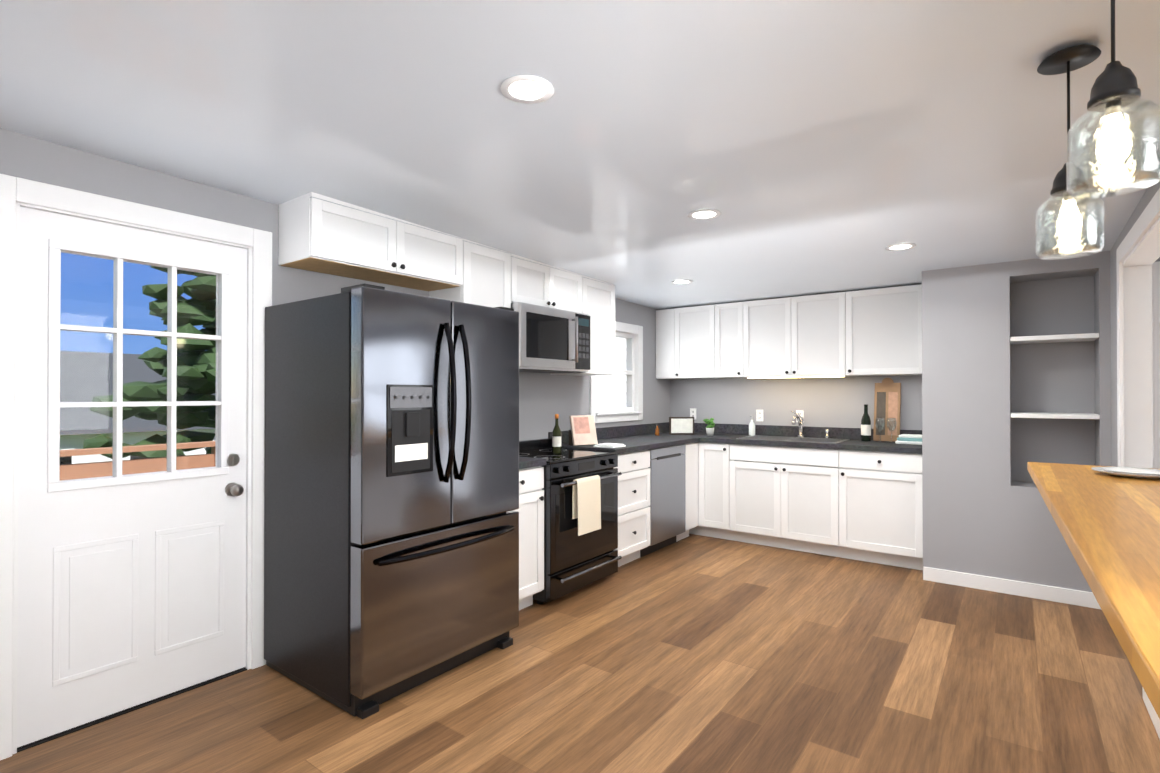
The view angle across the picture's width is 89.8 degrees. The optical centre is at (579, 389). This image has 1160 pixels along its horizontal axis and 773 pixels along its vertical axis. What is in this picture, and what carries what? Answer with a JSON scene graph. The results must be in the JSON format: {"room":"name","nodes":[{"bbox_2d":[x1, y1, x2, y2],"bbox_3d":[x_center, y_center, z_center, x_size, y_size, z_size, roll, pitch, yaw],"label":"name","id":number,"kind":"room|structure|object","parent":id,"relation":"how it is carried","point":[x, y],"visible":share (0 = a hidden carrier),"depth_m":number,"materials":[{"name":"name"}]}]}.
{"room":"kitchen","nodes":[
{"label":"kitchen","id":0,"kind":"room"},
{"bbox_2d":[0,534,1159,772],"bbox_3d":[1.122,1.373,0.958,6.840,0.060,8.560,0,0,37],"label":"floor","id":1,"kind":"structure","parent":0,"point":[696,654],"depth_m":2.56,"materials":[{"name":"brown wood"}]},
{"bbox_2d":[264,283,518,718],"bbox_3d":[-0.904,0.460,2.958,0.915,1.790,0.935,0,0,37],"label":"fridge","id":2,"kind":"object","parent":1,"relation":"on","point":[391,517],"visible":1,"depth_m":2.61,"materials":[{"name":"black metal"}]},
{"bbox_2d":[519,438,621,603],"bbox_3d":[-0.179,0.869,4.087,0.730,0.985,0.765,0,0,37],"label":"range oven","id":3,"kind":"object","parent":1,"relation":"on","point":[580,488],"visible":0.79,"depth_m":3.82,"materials":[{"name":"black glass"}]},
{"bbox_2d":[552,414,560,453],"bbox_3d":[-0.163,0.308,4.087,0.065,0.275,0.065,0,0,37],"label":"wine bottle","id":4,"kind":"object","parent":3,"relation":"on","point":[556,440],"visible":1,"depth_m":4.06,"materials":[{"name":"green glass"}]},
{"bbox_2d":[572,475,600,535],"bbox_3d":[0.045,0.751,3.822,0.052,0.357,0.250,0,0,37],"label":"towel","id":5,"kind":"object","parent":3,"relation":"hanging from","point":[586,492],"depth_m":3.79,"materials":[{"name":"beige fabric"}]},
{"bbox_2d":[512,442,697,609],"bbox_3d":[0.070,0.920,4.516,0.646,0.888,2.648,0,0,37],"label":"base cabinet","id":6,"kind":"object","parent":1,"relation":"on","point":[633,507],"depth_m":4.39,"materials":[{"name":"white paint"}]},
{"bbox_2d":[519,457,545,468],"bbox_3d":[-0.596,0.399,3.640,0.638,0.140,0.443,0,0,37],"label":"countertop","id":7,"kind":"structure","parent":6,"relation":"on","point":[524,462],"depth_m":3.54,"materials":[{"name":"stone"}]},
{"bbox_2d":[548,422,702,453],"bbox_3d":[0.427,0.407,4.989,0.660,0.140,1.391,0,0,37],"label":"countertop","id":8,"kind":"structure","parent":6,"relation":"on","point":[635,438],"depth_m":5.20,"materials":[{"name":"stone"}]},
{"bbox_2d":[569,415,597,445],"bbox_3d":[0.025,0.317,4.592,0.156,0.233,0.231,0,0,37],"label":"cookbook stand","id":9,"kind":"object","parent":8,"relation":"on","point":[582,431],"visible":0.98,"depth_m":4.57,"materials":[{"name":"paper"}]},
{"bbox_2d":[593,443,625,447],"bbox_3d":[0.225,0.421,4.421,0.180,0.022,0.180,0,0,37],"label":"folded cloth","id":10,"kind":"object","parent":8,"relation":"on","point":[609,445],"visible":1,"depth_m":4.38,"materials":[{"name":"white fabric"}]},
{"bbox_2d":[655,424,658,435],"bbox_3d":[0.746,0.386,5.618,0.040,0.108,0.040,0,0,37],"label":"bottle","id":11,"kind":"object","parent":8,"relation":"on","point":[657,431],"visible":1,"depth_m":5.60,"materials":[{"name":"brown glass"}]},
{"bbox_2d":[640,444,684,556],"bbox_3d":[0.518,0.925,5.123,0.604,0.886,0.612,0,0,37],"label":"dishwasher","id":12,"kind":"object","parent":1,"relation":"on","point":[667,495],"visible":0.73,"depth_m":4.92,"materials":[{"name":"silver metal"}]},
{"bbox_2d":[689,442,922,569],"bbox_3d":[1.755,0.925,5.275,2.434,0.888,0.646,0,0,37],"label":"base cabinet","id":13,"kind":"object","parent":1,"relation":"on","point":[866,506],"depth_m":4.79,"materials":[{"name":"white paint"}]},
{"bbox_2d":[694,423,921,453],"bbox_3d":[1.756,0.409,5.282,2.436,0.140,0.642,0,0,37],"label":"countertop","id":14,"kind":"structure","parent":13,"relation":"on","point":[723,433],"depth_m":5.18,"materials":[{"name":"stone"}]},
{"bbox_2d":[669,417,693,434],"bbox_3d":[1.005,0.353,5.752,0.250,0.175,0.022,0,0,-5],"label":"frame","id":15,"kind":"object","parent":14,"relation":"on","point":[681,425],"visible":0.98,"depth_m":5.74,"materials":[{"name":"black wood"}]},
{"bbox_2d":[703,418,714,435],"bbox_3d":[1.252,0.354,5.616,0.123,0.170,0.114,0,0,37],"label":"potted plant","id":16,"kind":"object","parent":14,"relation":"on","point":[710,423],"visible":1,"depth_m":5.58,"materials":[{"name":"green plant"}]},
{"bbox_2d":[749,415,754,435],"bbox_3d":[1.664,0.342,5.643,0.064,0.195,0.084,0,0,37],"label":"soap dispenser","id":17,"kind":"object","parent":14,"relation":"on","point":[751,428],"visible":1,"depth_m":5.62,"materials":[{"name":"white plastic"}]},
{"bbox_2d":[736,435,849,443],"bbox_3d":[1.885,0.520,5.170,0.840,0.175,0.490,0,0,37],"label":"double-bowl sink","id":18,"kind":"object","parent":14,"relation":"in","point":[797,439],"visible":0.25,"depth_m":5.26,"materials":[{"name":"silver metal"}]},
{"bbox_2d":[791,410,829,437],"bbox_3d":[2.043,0.310,5.248,0.338,0.246,0.272,0,0,37],"label":"kitchen faucet","id":19,"kind":"object","parent":14,"relation":"on","point":[800,419],"visible":0.98,"depth_m":5.35,"materials":[{"name":"silver metal"}]},
{"bbox_2d":[861,404,870,440],"bbox_3d":[2.442,0.280,4.973,0.077,0.312,0.077,0,0,37],"label":"wine bottle","id":20,"kind":"object","parent":14,"relation":"on","point":[865,428],"visible":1,"depth_m":4.95,"materials":[{"name":"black glass"}]},
{"bbox_2d":[875,418,884,441],"bbox_3d":[2.516,0.335,4.880,0.076,0.200,0.076,0,0,37],"label":"wine glass","id":21,"kind":"object","parent":14,"relation":"on","point":[882,426],"visible":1,"depth_m":4.87,"materials":[{"name":"clear glass"}]},
{"bbox_2d":[873,378,900,441],"bbox_3d":[2.624,0.164,4.975,0.200,0.542,0.095,0,0,37],"label":"cutting board","id":22,"kind":"object","parent":14,"relation":"on","point":[887,398],"visible":0.92,"depth_m":4.96,"materials":[{"name":"brown wood"}]},
{"bbox_2d":[887,418,896,441],"bbox_3d":[2.598,0.335,4.856,0.076,0.200,0.076,0,0,37],"label":"wine glass","id":23,"kind":"object","parent":14,"relation":"on","point":[891,425],"visible":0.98,"depth_m":4.84,"materials":[{"name":"clear glass"}]},
{"bbox_2d":[895,434,921,444],"bbox_3d":[2.692,0.399,4.722,0.210,0.070,0.220,0,0,37],"label":"towel stack","id":24,"kind":"object","parent":14,"relation":"on","point":[914,439],"visible":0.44,"depth_m":4.65,"materials":[{"name":"white fabric"}]},
{"bbox_2d":[0,128,1159,591],"bbox_3d":[1.122,0.158,0.965,6.840,2.370,8.560,0,0,37],"label":"wall","id":25,"kind":"structure","parent":0,"point":[966,394],"depth_m":3.99,"materials":[{"name":"grey paint"}]},
{"bbox_2d":[17,207,246,749],"bbox_3d":[-1.855,0.330,2.500,0.133,2.036,0.808,0,0,37],"label":"entry door","id":26,"kind":"structure","parent":25,"relation":"in","point":[131,591],"depth_m":2.43,"materials":[{"name":"white paint"}]},
{"bbox_2d":[0,174,271,759],"bbox_3d":[-1.893,0.283,2.529,0.138,2.142,1.020,0,0,37],"label":"door frame","id":27,"kind":"structure","parent":25,"relation":"attached to","point":[16,193],"depth_m":2.32,"materials":[{"name":"white paint"}]},
{"bbox_2d":[278,197,614,375],"bbox_3d":[-0.603,-0.519,3.878,0.347,0.778,2.606,0,0,37],"label":"upper cabinet","id":28,"kind":"object","parent":25,"relation":"attached to","point":[319,235],"visible":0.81,"depth_m":3.37,"materials":[{"name":"white paint"}]},
{"bbox_2d":[279,192,614,285],"bbox_3d":[-0.615,-0.903,3.889,0.317,0.061,2.606,0,0,37],"label":"trim","id":29,"kind":"structure","parent":28,"relation":"attached to","point":[305,196],"depth_m":3.00,"materials":[{"name":"white paint"}]},
{"bbox_2d":[511,302,589,372],"bbox_3d":[-0.291,-0.353,4.205,0.453,0.441,0.776,0,0,37],"label":"microwave","id":30,"kind":"object","parent":28,"relation":"attached to","point":[552,340],"visible":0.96,"depth_m":4.05,"materials":[{"name":"silver metal"}]},
{"bbox_2d":[590,321,642,422],"bbox_3d":[0.323,-0.170,5.457,0.140,0.930,0.880,0,0,37],"label":"kitchen window","id":31,"kind":"structure","parent":25,"relation":"in","point":[628,372],"depth_m":5.67,"materials":[{"name":"white paint"}]},
{"bbox_2d":[690,408,695,418],"bbox_3d":[1.186,0.251,6.107,0.070,0.115,0.008,0,0,37],"label":"electrical outlet","id":32,"kind":"object","parent":25,"relation":"attached to","point":[692,412],"visible":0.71,"depth_m":6.10,"materials":[{"name":"plastic"}]},
{"bbox_2d":[756,410,762,420],"bbox_3d":[1.754,0.249,5.681,0.070,0.115,0.008,0,0,37],"label":"electrical outlet","id":33,"kind":"object","parent":25,"relation":"attached to","point":[759,415],"visible":1,"depth_m":5.68,"materials":[{"name":"plastic"}]},
{"bbox_2d":[656,284,921,378],"bbox_3d":[1.836,-0.470,5.410,2.415,0.723,0.347,0,0,37],"label":"upper cabinet","id":34,"kind":"object","parent":25,"relation":"attached to","point":[873,332],"visible":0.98,"depth_m":5.17,"materials":[{"name":"white paint"}]},
{"bbox_2d":[796,410,803,422],"bbox_3d":[2.059,0.247,5.454,0.070,0.115,0.008,0,0,37],"label":"electrical outlet","id":35,"kind":"object","parent":25,"relation":"attached to","point":[800,413],"visible":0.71,"depth_m":5.45,"materials":[{"name":"plastic"}]},
{"bbox_2d":[923,567,1101,609],"bbox_3d":[2.866,1.313,3.876,1.006,0.095,0.017,0,0,37],"label":"baseboard","id":36,"kind":"structure","parent":25,"relation":"attached to","point":[1045,592],"depth_m":3.86,"materials":[{"name":"white paint"}]},
{"bbox_2d":[1010,333,1098,343],"bbox_3d":[3.144,-0.340,3.878,0.446,0.030,0.294,0,0,37],"label":"niche shelf","id":37,"kind":"object","parent":25,"relation":"attached to","point":[1056,338],"visible":1,"depth_m":3.80,"materials":[{"name":"white paint"}]},
{"bbox_2d":[1011,412,1099,418],"bbox_3d":[3.144,0.170,3.875,0.446,0.030,0.294,0,0,37],"label":"niche shelf","id":38,"kind":"object","parent":25,"relation":"attached to","point":[1055,415],"visible":1,"depth_m":3.77,"materials":[{"name":"white paint"}]},
{"bbox_2d":[1027,462,1159,718],"bbox_3d":[0.846,0.359,0.227,0.991,0.042,5.923,0,0,37],"label":"countertop","id":39,"kind":"structure","parent":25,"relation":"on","point":[1108,525],"depth_m":1.32,"materials":[{"name":"brown wood"}]},
{"bbox_2d":[1091,467,1159,478],"bbox_3d":[2.257,0.337,2.363,0.274,0.025,0.274,0,0,37],"label":"dish","id":40,"kind":"object","parent":39,"relation":"on","point":[1142,473],"visible":1,"depth_m":2.36,"materials":[{"name":"white ceramic"}]},
{"bbox_2d":[1116,188,1159,467],"bbox_3d":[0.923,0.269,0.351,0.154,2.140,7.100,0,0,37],"label":"door frame","id":41,"kind":"structure","parent":25,"relation":"attached to","point":[1138,253],"depth_m":3.17,"materials":[{"name":"white paint"}]},
{"bbox_2d":[1142,687,1159,738],"bbox_3d":[0.600,1.290,0.050,0.014,0.095,6.240,0,0,37],"label":"baseboard","id":42,"kind":"structure","parent":25,"relation":"attached to","point":[1155,719],"depth_m":2.36,"materials":[{"name":"white paint"}]},
{"bbox_2d":[1152,261,1159,468],"bbox_3d":[3.800,0.296,3.182,0.990,2.120,0.019,0,0,37],"label":"door frame","id":43,"kind":"structure","parent":25,"relation":"attached to","point":[1156,349],"depth_m":3.46,"materials":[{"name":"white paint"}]},
{"bbox_2d":[0,0,1159,309],"bbox_3d":[1.122,-0.987,0.972,6.840,0.258,8.560,0,0,37],"label":"ceiling","id":44,"kind":"structure","parent":0,"point":[816,146],"depth_m":2.01,"materials":[{"name":"paint"}]},
{"bbox_2d":[500,75,553,103],"bbox_3d":[-0.165,-0.939,1.823,0.168,0.006,0.168,0,0,37],"label":"recessed light","id":45,"kind":"object","parent":44,"relation":"in","point":[529,89],"visible":1,"depth_m":1.82,"materials":[{"name":"white paint"}]},
{"bbox_2d":[671,280,692,283],"bbox_3d":[0.815,-0.863,4.649,0.168,0.006,0.168,0,0,37],"label":"recessed light","id":46,"kind":"object","parent":44,"relation":"in","point":[682,281],"visible":0.98,"depth_m":4.63,"materials":[{"name":"white paint"}]},
{"bbox_2d":[688,209,720,219],"bbox_3d":[0.638,-0.902,2.995,0.168,0.006,0.168,0,0,37],"label":"recessed light","id":47,"kind":"object","parent":44,"relation":"in","point":[701,214],"visible":0.98,"depth_m":2.99,"materials":[{"name":"white paint"}]},
{"bbox_2d":[885,243,915,250],"bbox_3d":[1.958,-0.873,3.556,0.168,0.006,0.168,0,0,37],"label":"recessed light","id":48,"kind":"object","parent":44,"relation":"in","point":[901,246],"visible":1,"depth_m":3.54,"materials":[{"name":"white paint"}]},
{"bbox_2d":[1035,44,1104,259],"bbox_3d":[1.345,-0.650,1.602,0.146,0.556,0.146,0,0,37],"label":"pendant light","id":49,"kind":"object","parent":44,"relation":"hanging from","point":[1069,222],"visible":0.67,"depth_m":1.59,"materials":[{"name":"clear glass"},{"name":"matte black metal"}]},
{"bbox_2d":[1066,0,1159,198],"bbox_3d":[1.072,-0.673,1.170,0.146,0.536,0.146,0,0,37],"label":"pendant light","id":50,"kind":"object","parent":44,"relation":"hanging from","point":[1115,89],"visible":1,"depth_m":1.16,"materials":[{"name":"clear glass"},{"name":"matte black metal"}]},
{"label":"outside","id":51,"kind":"structure","parent":0,"visible":0},
{"bbox_3d":[-28.683,4.641,33.795,79.500,0.200,140.000,0,0,37],"label":"ground","id":52,"kind":"structure","parent":51,"visible":0},
{"bbox_2d":[60,351,215,464],"bbox_3d":[-18.123,1.522,22.473,10.800,5.900,9.100,0,0,37],"label":"neighbor house","id":53,"kind":"structure","parent":52,"relation":"on","point":[86,365],"depth_m":19.47,"materials":[{"name":"white"}]},
{"bbox_2d":[83,266,215,458],"bbox_3d":[-7.240,-1.161,12.272,6.257,11.144,6.349,0,0,37],"label":"conifer tree","id":54,"kind":"object","parent":52,"relation":"on","point":[184,393],"depth_m":10.83,"materials":[{"name":"green plant"}]},
{"bbox_2d":[597,337,625,407],"bbox_3d":[0.277,0.415,13.005,4.815,8.000,6.615,0,0,37],"label":"siding","id":55,"kind":"object","parent":52,"relation":"on","point":[615,377],"depth_m":9.42,"materials":[{"name":"white paint"}]},
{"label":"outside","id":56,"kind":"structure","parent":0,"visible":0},
{"bbox_2d":[60,441,214,480],"bbox_3d":[-3.050,1.033,3.446,2.800,1.150,5.140,0,0,37],"label":"rail","id":57,"kind":"object","parent":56,"point":[181,463],"depth_m":4.80,"materials":[{"name":"brown wood"}]}
]}

